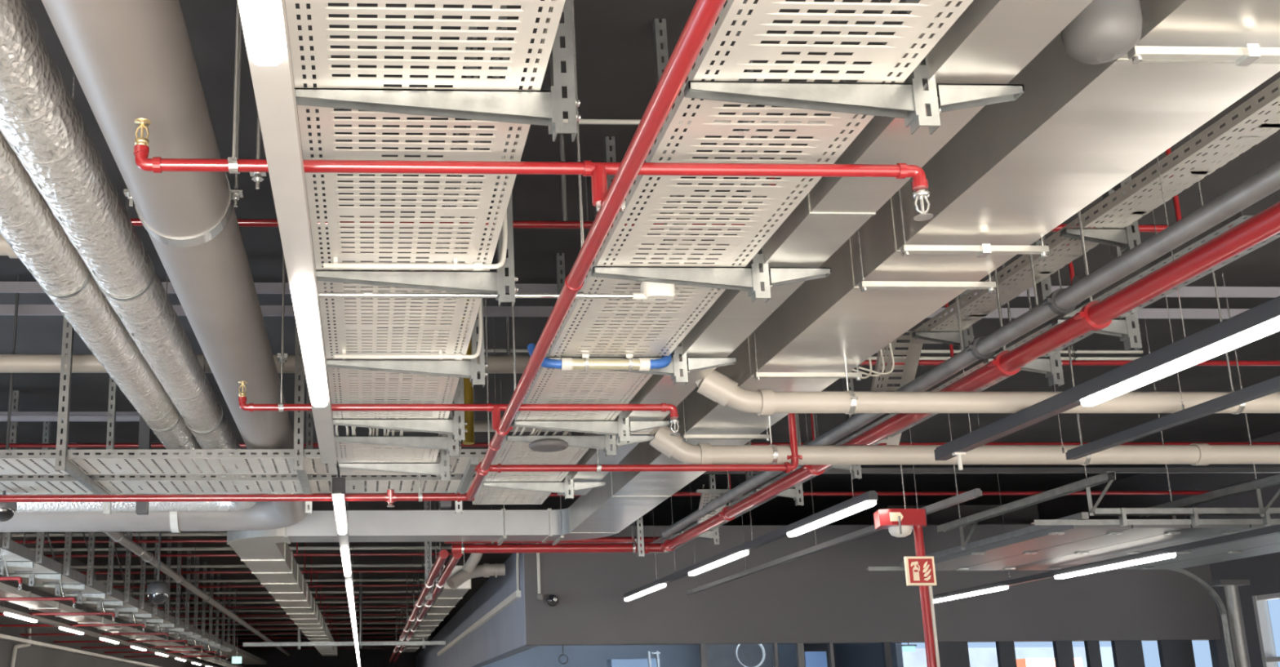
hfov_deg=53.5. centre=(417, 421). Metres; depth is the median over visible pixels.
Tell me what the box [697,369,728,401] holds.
socket
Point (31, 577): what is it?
bracket
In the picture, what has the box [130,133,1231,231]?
pipe
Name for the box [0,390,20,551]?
bracket
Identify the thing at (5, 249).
drain pipe
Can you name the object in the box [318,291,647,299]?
conduit
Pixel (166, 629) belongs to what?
bracket
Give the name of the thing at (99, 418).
mounting rail
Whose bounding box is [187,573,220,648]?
bracket
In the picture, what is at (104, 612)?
pipe
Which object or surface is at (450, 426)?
bracket
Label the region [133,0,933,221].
pipe
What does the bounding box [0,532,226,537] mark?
conduit
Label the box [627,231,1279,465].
drain pipe
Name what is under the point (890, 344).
cable
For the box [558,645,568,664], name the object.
cable loop
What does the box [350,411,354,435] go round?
cable
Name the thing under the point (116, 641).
diffuser
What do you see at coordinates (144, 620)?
bracket
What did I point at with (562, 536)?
hanger
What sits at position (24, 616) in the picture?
diffuser
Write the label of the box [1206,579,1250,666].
post
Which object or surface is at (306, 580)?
conduit
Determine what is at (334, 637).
pipe
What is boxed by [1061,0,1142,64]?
speaker
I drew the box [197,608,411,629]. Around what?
pipe
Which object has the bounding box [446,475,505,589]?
drain pipe
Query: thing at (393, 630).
pipe
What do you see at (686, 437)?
hanger
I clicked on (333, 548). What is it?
conduit
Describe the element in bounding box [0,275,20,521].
dome camera
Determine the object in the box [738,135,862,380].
hanger
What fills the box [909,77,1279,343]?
cable tray
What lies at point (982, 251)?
hanger
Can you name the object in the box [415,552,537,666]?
wall
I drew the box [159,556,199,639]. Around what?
bracket
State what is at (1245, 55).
hanger
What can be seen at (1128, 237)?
bracket
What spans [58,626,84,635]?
diffuser
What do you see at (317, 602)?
conduit
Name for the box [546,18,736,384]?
bracket
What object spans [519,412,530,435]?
cable
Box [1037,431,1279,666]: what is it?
wall
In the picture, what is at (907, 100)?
bracket
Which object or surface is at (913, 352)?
cable tray
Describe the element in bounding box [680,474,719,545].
bracket
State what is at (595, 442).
bracket
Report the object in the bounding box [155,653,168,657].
diffuser
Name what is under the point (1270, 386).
strip light
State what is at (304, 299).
diffuser
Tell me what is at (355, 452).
cable tray
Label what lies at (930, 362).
pipe
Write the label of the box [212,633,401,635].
conduit
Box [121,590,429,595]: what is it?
conduit
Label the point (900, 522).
alarm box
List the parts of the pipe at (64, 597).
hanger rod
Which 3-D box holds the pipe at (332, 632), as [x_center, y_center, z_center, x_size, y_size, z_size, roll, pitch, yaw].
[-4.085,7.137,43.503,7.940,0.625,0.052,0,-13,-2]
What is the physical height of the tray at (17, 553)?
0.120 m
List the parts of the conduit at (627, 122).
hanger rod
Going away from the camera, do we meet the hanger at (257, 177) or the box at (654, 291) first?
the hanger at (257, 177)
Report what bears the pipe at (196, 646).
hanging from the ceiling
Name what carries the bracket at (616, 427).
hanging from the ceiling
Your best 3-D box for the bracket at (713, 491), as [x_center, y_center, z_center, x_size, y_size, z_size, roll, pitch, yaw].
[2.675,-0.021,10.930,0.518,1.486,0.066,0,-13,-2]
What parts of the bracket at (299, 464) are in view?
post, arm, post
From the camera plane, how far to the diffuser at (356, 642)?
25.16 m
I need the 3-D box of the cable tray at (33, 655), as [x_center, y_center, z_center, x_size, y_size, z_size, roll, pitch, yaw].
[-7.396,5.199,25.713,0.150,4.800,63.000,0,-13,-2]
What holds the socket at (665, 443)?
attached to the drain pipe at (1193, 454)
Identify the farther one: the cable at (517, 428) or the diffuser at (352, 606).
the diffuser at (352, 606)
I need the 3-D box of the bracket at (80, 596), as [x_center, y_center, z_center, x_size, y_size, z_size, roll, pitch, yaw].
[-4.653,1.646,17.235,0.780,1.750,0.410,0,-13,-2]
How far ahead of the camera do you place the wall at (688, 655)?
24.77 m
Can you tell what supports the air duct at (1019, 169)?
hanging from the hanger at (503, 538)
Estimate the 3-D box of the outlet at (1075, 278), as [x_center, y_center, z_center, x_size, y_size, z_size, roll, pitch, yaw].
[3.157,-0.608,5.791,0.150,0.212,0.129,0,-13,-2]
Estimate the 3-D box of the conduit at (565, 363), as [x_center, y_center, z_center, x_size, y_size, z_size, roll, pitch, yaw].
[0.823,-0.290,5.539,0.649,0.163,0.183,0,-13,-2]
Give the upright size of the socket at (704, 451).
0.138 m
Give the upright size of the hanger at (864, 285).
1.612 m
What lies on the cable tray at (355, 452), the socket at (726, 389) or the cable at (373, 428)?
the cable at (373, 428)
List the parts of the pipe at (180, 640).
hanger rod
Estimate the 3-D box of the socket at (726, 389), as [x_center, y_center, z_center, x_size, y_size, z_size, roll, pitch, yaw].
[1.489,-0.144,5.985,0.122,0.143,0.136,0,-13,-2]
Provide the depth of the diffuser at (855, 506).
8.76 m
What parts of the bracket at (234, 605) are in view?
arm, post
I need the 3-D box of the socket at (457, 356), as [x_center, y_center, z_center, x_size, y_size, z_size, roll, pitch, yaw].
[0.177,-0.283,5.398,0.030,0.030,0.030,0,-13,-2]
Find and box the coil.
[735,644,765,666]
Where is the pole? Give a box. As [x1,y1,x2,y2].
[913,526,940,666]
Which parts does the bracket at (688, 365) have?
arm, post, arm plate, wing arm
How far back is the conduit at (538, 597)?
15.99 m
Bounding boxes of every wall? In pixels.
[230,636,433,666]
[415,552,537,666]
[481,643,796,666]
[523,524,1221,645]
[803,507,882,666]
[882,505,1039,524]
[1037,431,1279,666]
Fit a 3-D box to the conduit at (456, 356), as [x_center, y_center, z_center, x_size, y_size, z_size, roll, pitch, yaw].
[-0.033,-0.518,5.449,0.663,0.516,0.110,2,-13,-11]
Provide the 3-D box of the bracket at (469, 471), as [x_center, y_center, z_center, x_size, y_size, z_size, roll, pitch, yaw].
[0.325,-0.342,8.789,0.050,1.780,1.452,0,-13,-2]
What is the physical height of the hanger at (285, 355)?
1.530 m
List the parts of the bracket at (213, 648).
arm, post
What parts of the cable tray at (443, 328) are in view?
rail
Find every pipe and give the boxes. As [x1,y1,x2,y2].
[0,233,18,257]
[0,354,561,373]
[0,387,1279,447]
[0,469,75,608]
[0,474,474,506]
[0,532,115,622]
[0,543,145,632]
[0,555,22,590]
[13,502,435,543]
[20,536,168,640]
[43,531,463,557]
[53,557,187,647]
[78,542,442,574]
[80,563,203,652]
[102,531,289,655]
[103,594,216,656]
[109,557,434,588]
[124,584,227,661]
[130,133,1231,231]
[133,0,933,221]
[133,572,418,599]
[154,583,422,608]
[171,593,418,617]
[186,602,413,623]
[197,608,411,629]
[209,615,408,634]
[218,622,405,639]
[226,626,404,643]
[235,630,393,646]
[238,249,680,435]
[240,634,399,649]
[260,447,1212,497]
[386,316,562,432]
[388,501,448,662]
[393,501,462,662]
[444,431,664,543]
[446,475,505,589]
[451,201,1279,556]
[462,299,474,444]
[466,0,726,501]
[488,176,802,473]
[505,302,1279,365]
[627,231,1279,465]
[662,160,1279,537]
[671,79,1279,415]
[1066,244,1074,284]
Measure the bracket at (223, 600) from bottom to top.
1.750 m
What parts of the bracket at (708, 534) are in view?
arm, post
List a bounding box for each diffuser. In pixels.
[4,613,37,622]
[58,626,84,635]
[99,638,119,644]
[130,646,146,651]
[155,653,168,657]
[239,0,284,65]
[292,286,328,407]
[333,493,346,534]
[341,548,351,576]
[346,581,353,603]
[348,602,355,620]
[351,619,356,631]
[353,631,357,640]
[354,640,358,648]
[624,583,666,600]
[688,551,748,575]
[786,500,876,537]
[933,586,1008,603]
[1053,553,1176,578]
[1080,315,1279,406]
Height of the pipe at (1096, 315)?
1.700 m
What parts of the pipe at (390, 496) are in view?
hanger rod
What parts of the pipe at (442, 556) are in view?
hanger rod, hanger rod, hanger rod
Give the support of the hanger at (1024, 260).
hanging from the ceiling
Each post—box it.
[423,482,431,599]
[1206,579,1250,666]
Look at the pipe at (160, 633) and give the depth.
22.43 m
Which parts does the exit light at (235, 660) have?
suspension rod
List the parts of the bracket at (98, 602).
arm, post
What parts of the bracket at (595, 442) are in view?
arm, post, arm plate, wing arm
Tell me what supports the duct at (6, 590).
hanging from the ceiling
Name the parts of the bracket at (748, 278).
arm, post, arm plate, wing arm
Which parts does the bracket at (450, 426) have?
arm, arm plate, post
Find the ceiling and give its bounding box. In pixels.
[0,0,1279,637]
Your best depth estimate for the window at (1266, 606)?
15.38 m
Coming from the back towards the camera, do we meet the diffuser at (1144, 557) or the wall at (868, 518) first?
the wall at (868, 518)
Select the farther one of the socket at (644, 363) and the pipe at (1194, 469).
the pipe at (1194, 469)
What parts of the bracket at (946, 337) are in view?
arm, arm plate, post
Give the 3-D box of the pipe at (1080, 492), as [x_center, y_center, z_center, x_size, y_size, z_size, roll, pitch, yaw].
[1.818,0.636,15.644,17.431,0.625,0.052,0,-13,-2]
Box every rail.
[0,411,139,416]
[0,415,139,421]
[242,572,445,648]
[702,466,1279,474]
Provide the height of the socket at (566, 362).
0.057 m
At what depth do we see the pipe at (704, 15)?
3.40 m
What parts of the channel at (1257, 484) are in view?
hanger rod, hanger rod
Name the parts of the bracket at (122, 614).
arm, post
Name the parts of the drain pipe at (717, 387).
hanger rod, hanger rod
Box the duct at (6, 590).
[0,475,243,666]
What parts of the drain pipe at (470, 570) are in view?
hanger rod, branch arm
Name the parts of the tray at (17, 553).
rail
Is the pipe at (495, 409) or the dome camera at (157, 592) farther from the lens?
the dome camera at (157, 592)
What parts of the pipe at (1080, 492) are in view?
hanger rod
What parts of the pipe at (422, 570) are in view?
hanger rod, hanger rod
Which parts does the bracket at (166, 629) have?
arm, post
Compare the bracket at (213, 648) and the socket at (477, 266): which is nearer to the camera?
the socket at (477, 266)
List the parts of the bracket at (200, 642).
arm, post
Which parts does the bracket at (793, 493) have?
arm, arm plate, post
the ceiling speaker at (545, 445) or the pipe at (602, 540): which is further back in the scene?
the pipe at (602, 540)
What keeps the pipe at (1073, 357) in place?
attached to the ceiling
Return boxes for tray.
[0,448,501,475]
[0,472,519,493]
[0,532,230,666]
[0,534,266,664]
[284,0,565,418]
[336,433,442,475]
[403,501,471,652]
[472,433,595,504]
[514,0,973,420]
[648,210,1279,553]
[697,484,728,523]
[862,323,925,444]
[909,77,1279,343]
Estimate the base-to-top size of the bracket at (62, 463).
1.780 m
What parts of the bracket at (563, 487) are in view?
arm, arm plate, post, wing arm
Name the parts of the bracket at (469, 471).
post, arm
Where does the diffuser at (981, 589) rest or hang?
attached to the strip light at (1167, 553)
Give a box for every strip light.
[0,536,217,666]
[237,0,337,463]
[331,173,360,666]
[623,377,878,600]
[686,339,982,595]
[933,156,1279,460]
[933,413,1279,603]
[1053,164,1279,459]
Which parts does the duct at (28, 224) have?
hanger rod, hanger rod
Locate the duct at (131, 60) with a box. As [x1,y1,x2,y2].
[0,0,309,533]
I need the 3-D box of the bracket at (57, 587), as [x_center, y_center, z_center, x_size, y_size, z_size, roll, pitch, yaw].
[-4.602,1.359,15.998,0.780,1.750,0.410,0,-13,-2]
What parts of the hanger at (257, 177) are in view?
hanger rod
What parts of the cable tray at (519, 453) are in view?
rail, rail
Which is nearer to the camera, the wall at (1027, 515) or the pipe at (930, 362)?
the pipe at (930, 362)
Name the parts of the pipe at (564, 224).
hanger rod, hanger rod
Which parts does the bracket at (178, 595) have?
arm, post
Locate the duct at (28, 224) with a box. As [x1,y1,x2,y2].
[0,71,210,477]
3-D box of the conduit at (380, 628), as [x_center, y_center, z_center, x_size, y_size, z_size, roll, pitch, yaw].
[-4.171,7.339,43.761,7.790,0.060,0.060,0,-13,-2]
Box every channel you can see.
[936,269,1115,550]
[1139,272,1279,519]
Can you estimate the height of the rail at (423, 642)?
1.820 m
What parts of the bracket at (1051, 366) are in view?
arm, post, arm plate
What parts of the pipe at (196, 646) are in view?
hanger rod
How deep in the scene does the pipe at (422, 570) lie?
24.04 m
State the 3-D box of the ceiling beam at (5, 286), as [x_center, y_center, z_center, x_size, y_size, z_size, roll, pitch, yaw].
[2.086,-0.969,9.171,17.431,0.080,0.060,0,-13,-2]
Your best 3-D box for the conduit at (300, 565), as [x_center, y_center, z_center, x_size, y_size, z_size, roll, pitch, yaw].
[-3.366,2.840,24.341,7.790,0.060,0.060,0,-13,-2]
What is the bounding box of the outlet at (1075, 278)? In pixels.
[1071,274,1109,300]
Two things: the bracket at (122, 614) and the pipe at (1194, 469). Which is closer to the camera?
the pipe at (1194, 469)
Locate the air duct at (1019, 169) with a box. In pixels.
[226,0,1279,655]
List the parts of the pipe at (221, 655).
hanger rod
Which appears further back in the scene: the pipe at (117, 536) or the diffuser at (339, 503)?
the pipe at (117, 536)
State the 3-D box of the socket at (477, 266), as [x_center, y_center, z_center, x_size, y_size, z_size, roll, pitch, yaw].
[0.208,-0.538,4.295,0.030,0.030,0.030,0,-13,-2]
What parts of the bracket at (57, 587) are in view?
arm, post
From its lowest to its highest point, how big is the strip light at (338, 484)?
1.935 m
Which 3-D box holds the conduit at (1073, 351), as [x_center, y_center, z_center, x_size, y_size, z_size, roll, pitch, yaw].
[3.153,-0.732,10.470,6.057,0.318,0.076,0,-13,-2]
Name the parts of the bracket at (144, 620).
arm, post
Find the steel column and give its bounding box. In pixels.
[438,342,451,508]
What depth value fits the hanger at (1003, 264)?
7.02 m
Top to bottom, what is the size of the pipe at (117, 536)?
1.316 m
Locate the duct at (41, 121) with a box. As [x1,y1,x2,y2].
[0,0,260,512]
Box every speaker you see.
[528,438,568,452]
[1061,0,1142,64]
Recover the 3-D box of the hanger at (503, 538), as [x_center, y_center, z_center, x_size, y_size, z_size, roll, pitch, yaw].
[0.834,0.433,12.594,0.030,1.585,0.578,0,-13,-2]
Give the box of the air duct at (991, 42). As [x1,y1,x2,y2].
[557,0,1093,495]
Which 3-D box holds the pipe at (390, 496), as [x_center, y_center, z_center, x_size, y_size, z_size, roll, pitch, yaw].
[-3.107,0.413,7.946,6.950,0.287,0.095,0,-13,-2]
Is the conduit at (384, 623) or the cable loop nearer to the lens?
the cable loop
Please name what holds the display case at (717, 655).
on the floor
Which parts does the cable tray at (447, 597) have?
hanger rod, hanger rod, hanger rod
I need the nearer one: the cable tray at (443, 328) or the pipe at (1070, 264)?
the cable tray at (443, 328)
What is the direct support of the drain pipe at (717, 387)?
hanging from the ceiling
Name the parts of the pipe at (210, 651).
hanger rod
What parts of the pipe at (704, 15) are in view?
hanger rod, hanger rod, hanger rod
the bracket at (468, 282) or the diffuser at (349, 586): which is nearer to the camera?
the bracket at (468, 282)
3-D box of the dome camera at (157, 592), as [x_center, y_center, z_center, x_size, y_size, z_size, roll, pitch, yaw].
[-3.333,1.418,16.018,0.291,1.880,0.291,0,-13,-2]
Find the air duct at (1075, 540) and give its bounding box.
[866,507,1279,666]
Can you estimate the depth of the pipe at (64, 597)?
15.30 m
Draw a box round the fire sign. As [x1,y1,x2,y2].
[903,556,936,586]
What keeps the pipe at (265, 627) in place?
hanging from the ceiling
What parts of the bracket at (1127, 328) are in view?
arm, post, arm plate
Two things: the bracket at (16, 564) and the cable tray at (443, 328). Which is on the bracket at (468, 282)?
the cable tray at (443, 328)
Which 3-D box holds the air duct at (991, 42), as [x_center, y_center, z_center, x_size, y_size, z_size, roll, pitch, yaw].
[1.290,-0.389,5.607,0.216,0.206,7.436,0,-13,-2]
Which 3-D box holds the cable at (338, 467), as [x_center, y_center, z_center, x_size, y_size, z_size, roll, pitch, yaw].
[-0.492,0.234,7.421,0.032,0.203,0.264,-3,-13,9]
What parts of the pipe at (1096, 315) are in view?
support post, hanger rod, hanger rod, hanger rod, hanger rod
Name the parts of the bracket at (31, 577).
arm, post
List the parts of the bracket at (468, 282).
arm, arm plate, post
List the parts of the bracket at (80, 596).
arm, post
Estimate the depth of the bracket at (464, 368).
5.53 m
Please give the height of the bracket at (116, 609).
1.750 m
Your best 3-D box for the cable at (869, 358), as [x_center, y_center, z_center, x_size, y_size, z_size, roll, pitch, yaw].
[2.502,-0.349,7.024,0.085,0.210,0.249,5,-14,-21]
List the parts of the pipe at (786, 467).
hanger rod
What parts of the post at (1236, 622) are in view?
head plate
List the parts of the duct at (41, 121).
hanger rod, hanger rod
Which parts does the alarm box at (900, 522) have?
hanger rod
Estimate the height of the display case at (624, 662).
2.366 m
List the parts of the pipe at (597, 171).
hanger rod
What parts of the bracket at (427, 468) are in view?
arm, arm plate, post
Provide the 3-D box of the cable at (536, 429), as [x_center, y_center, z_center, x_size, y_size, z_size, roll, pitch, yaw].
[0.676,0.046,7.047,0.022,0.023,0.974,0,-13,-1]
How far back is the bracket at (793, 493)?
10.33 m
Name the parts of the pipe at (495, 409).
hanger rod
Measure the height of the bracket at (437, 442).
1.797 m
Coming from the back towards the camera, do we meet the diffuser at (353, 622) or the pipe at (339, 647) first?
the pipe at (339, 647)
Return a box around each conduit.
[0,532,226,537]
[10,627,31,666]
[28,546,451,551]
[66,564,444,568]
[97,578,435,582]
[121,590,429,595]
[144,600,416,604]
[160,608,420,612]
[177,616,416,619]
[188,622,413,625]
[200,627,409,631]
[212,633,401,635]
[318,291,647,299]
[323,155,507,271]
[333,257,482,359]
[435,317,1143,354]
[527,342,671,370]
[536,542,542,599]
[563,31,837,124]
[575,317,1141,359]
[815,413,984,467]
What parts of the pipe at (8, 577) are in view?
hanger rod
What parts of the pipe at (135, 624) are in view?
hanger rod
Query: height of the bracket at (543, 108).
1.797 m
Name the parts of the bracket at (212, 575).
arm, post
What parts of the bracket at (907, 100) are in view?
arm, arm plate, post, wing arm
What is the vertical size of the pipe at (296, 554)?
0.625 m
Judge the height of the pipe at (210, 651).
1.966 m
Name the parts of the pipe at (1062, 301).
hanger rod, hanger rod, hanger rod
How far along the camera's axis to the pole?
8.25 m
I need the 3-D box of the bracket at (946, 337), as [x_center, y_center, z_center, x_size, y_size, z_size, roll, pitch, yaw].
[3.053,-0.998,7.321,0.356,1.217,0.066,0,-13,-2]
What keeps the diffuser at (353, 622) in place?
attached to the strip light at (338, 484)
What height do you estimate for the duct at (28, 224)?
1.437 m
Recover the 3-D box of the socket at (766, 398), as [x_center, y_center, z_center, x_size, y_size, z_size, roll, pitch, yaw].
[1.674,-0.093,5.971,0.060,0.127,0.127,0,-13,-2]
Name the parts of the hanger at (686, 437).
hanger rod, rail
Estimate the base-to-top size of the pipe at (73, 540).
0.625 m
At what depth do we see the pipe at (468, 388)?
9.56 m
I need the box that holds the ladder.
[647,651,660,666]
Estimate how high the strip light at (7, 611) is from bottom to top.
1.935 m
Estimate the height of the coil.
0.406 m
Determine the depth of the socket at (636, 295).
4.46 m
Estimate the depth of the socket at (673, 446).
7.17 m
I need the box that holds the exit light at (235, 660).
[231,599,241,663]
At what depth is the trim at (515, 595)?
19.32 m
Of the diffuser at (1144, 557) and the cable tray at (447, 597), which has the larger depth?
the cable tray at (447, 597)
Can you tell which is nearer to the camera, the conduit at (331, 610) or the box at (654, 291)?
the box at (654, 291)
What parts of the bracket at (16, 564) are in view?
arm, post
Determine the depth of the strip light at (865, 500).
9.95 m
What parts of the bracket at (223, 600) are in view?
arm, post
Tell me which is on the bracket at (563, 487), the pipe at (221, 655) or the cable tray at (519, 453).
the cable tray at (519, 453)
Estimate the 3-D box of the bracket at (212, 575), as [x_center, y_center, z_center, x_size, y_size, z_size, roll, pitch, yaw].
[-5.114,4.223,28.361,0.780,1.750,0.410,0,-13,-2]
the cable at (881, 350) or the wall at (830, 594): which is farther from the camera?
the wall at (830, 594)
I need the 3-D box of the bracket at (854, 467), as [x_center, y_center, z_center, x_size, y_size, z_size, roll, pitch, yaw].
[3.066,-0.351,9.299,0.408,1.585,0.066,0,-13,-2]
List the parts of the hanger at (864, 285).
hanger rod, rail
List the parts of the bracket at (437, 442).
arm, arm plate, post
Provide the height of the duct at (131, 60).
1.578 m
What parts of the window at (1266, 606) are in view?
frame, pane, frame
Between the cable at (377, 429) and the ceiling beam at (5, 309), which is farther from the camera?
the ceiling beam at (5, 309)
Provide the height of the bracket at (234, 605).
1.750 m
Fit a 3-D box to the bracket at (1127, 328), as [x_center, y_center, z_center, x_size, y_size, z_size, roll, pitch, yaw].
[3.202,-1.113,6.010,0.408,1.585,0.066,0,-13,-2]
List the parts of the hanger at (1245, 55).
rail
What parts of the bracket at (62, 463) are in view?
post, arm, post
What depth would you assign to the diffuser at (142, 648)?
26.23 m
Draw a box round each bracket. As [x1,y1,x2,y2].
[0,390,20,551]
[0,421,51,575]
[0,442,76,586]
[33,465,97,595]
[53,483,115,604]
[54,315,117,515]
[75,531,132,611]
[93,531,146,617]
[109,531,159,622]
[124,531,172,627]
[146,542,182,631]
[148,550,191,635]
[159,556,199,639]
[168,562,207,642]
[177,568,213,644]
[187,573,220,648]
[193,582,226,649]
[200,584,231,650]
[204,589,235,654]
[293,321,313,514]
[294,0,580,142]
[315,4,518,306]
[325,26,487,386]
[333,133,466,441]
[334,174,461,457]
[337,216,451,482]
[453,334,478,513]
[482,253,605,499]
[506,206,654,456]
[513,136,670,443]
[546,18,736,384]
[591,0,831,302]
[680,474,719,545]
[684,0,1024,134]
[695,440,753,497]
[754,413,804,506]
[830,370,862,479]
[911,288,974,349]
[982,235,1064,386]
[1051,186,1142,351]
[1060,175,1141,253]
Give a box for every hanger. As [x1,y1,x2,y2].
[135,414,151,515]
[249,110,266,189]
[277,262,288,363]
[497,382,506,545]
[551,387,564,545]
[670,195,769,440]
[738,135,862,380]
[836,9,995,292]
[878,0,1048,257]
[1001,263,1011,322]
[1022,253,1031,310]
[1127,43,1279,66]
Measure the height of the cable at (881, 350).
0.208 m
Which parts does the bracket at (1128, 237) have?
arm, arm plate, post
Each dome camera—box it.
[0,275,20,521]
[146,475,169,604]
[546,594,558,606]
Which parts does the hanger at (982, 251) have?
hanger rod, rail, hanger rod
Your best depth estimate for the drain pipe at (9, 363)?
8.19 m
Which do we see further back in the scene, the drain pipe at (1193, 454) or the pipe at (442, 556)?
the pipe at (442, 556)
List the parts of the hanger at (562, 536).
rail, hanger rod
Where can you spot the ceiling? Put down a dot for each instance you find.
(615, 43)
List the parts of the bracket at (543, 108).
arm, arm plate, post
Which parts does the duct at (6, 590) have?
hanger rod, hanger rod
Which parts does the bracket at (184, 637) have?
arm, post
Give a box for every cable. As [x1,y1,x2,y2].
[335,412,338,435]
[337,461,340,477]
[342,412,348,435]
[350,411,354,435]
[362,411,372,435]
[368,411,374,435]
[375,411,378,435]
[506,412,525,447]
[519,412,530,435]
[533,411,547,435]
[851,349,884,376]
[855,342,894,374]
[861,356,871,378]
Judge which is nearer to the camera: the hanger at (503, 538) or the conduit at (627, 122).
the conduit at (627, 122)
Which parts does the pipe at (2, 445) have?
hanger rod, hanger rod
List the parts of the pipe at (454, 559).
hanger rod, hanger rod, hanger rod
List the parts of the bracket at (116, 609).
arm, post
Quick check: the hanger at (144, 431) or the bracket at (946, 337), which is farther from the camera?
the hanger at (144, 431)
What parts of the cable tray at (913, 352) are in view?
rail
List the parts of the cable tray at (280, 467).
rail, rail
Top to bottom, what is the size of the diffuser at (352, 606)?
0.032 m
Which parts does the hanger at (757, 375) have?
hanger rod, rail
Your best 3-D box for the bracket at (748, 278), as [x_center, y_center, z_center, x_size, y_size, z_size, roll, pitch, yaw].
[1.039,-1.308,4.606,0.854,1.797,0.066,0,-13,-2]
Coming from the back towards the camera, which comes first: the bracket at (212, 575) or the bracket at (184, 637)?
the bracket at (212, 575)
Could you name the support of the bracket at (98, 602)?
hanging from the ceiling
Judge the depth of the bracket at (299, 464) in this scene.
7.95 m
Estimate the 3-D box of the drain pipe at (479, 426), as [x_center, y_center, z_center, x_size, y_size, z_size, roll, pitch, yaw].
[1.022,-0.401,10.296,2.563,0.999,0.138,0,-13,-2]
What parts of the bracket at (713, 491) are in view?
arm, post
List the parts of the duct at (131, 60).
hanger rod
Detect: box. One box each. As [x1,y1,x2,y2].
[635,276,675,302]
[873,347,927,537]
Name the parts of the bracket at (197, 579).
arm, post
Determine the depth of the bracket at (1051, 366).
6.49 m
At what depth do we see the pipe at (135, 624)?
20.05 m
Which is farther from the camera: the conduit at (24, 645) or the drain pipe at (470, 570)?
the conduit at (24, 645)
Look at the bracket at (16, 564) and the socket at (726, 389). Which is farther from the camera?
the bracket at (16, 564)
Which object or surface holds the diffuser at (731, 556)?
attached to the strip light at (865, 500)
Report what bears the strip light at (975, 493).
hanging from the ceiling
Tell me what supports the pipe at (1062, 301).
hanging from the ceiling
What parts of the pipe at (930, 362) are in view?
hanger rod, hanger rod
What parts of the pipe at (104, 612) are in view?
hanger rod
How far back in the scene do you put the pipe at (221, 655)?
31.97 m
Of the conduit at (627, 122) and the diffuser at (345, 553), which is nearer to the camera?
the conduit at (627, 122)
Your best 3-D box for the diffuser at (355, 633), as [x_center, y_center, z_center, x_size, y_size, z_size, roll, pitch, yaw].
[-1.136,3.906,22.525,0.068,0.032,2.472,0,-13,-2]
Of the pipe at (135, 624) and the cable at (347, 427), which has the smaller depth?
the cable at (347, 427)
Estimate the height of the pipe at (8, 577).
1.966 m
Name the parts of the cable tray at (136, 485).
rail, rail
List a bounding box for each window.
[698,640,1219,666]
[1252,592,1279,666]
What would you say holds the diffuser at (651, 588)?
attached to the strip light at (865, 500)
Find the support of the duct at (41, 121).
hanging from the ceiling
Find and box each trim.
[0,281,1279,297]
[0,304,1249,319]
[0,633,160,666]
[437,552,520,655]
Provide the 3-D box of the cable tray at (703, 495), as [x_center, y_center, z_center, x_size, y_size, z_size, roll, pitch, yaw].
[2.689,0.756,11.289,0.232,0.208,0.961,-2,-13,8]
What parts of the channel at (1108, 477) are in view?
hanger rod, hanger rod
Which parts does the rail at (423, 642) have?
hanger rod, rail, hanger rod, hanger rod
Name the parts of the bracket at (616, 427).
arm, post, arm plate, wing arm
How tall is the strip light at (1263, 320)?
1.935 m
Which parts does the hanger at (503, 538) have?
rail, hanger rod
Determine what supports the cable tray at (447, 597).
hanging from the ceiling
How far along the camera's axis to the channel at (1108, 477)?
9.71 m
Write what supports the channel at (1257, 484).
hanging from the ceiling
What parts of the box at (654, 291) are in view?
mounting plate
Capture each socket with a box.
[454,353,462,359]
[473,262,482,271]
[560,357,572,370]
[632,292,647,299]
[638,357,650,370]
[648,426,675,453]
[663,435,684,457]
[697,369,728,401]
[697,443,712,464]
[715,377,738,406]
[756,389,775,415]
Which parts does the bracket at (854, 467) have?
arm, post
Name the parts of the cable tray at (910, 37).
rail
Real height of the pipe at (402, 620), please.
0.625 m
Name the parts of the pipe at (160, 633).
hanger rod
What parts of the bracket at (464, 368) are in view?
arm, arm plate, post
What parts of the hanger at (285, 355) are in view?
hanger rod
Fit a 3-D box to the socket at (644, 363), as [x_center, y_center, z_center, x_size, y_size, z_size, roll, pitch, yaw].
[0.999,-0.253,5.473,0.045,0.057,0.058,0,-13,-2]
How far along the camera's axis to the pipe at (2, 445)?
12.70 m
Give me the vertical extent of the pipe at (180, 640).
1.966 m
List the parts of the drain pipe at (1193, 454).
hanger rod, hanger rod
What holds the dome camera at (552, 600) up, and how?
attached to the wall at (830, 594)
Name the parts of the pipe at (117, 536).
hanger rod, hanger rod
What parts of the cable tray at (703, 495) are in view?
rail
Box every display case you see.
[606,658,657,666]
[706,644,773,666]
[804,651,827,666]
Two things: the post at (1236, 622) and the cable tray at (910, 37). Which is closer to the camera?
the cable tray at (910, 37)

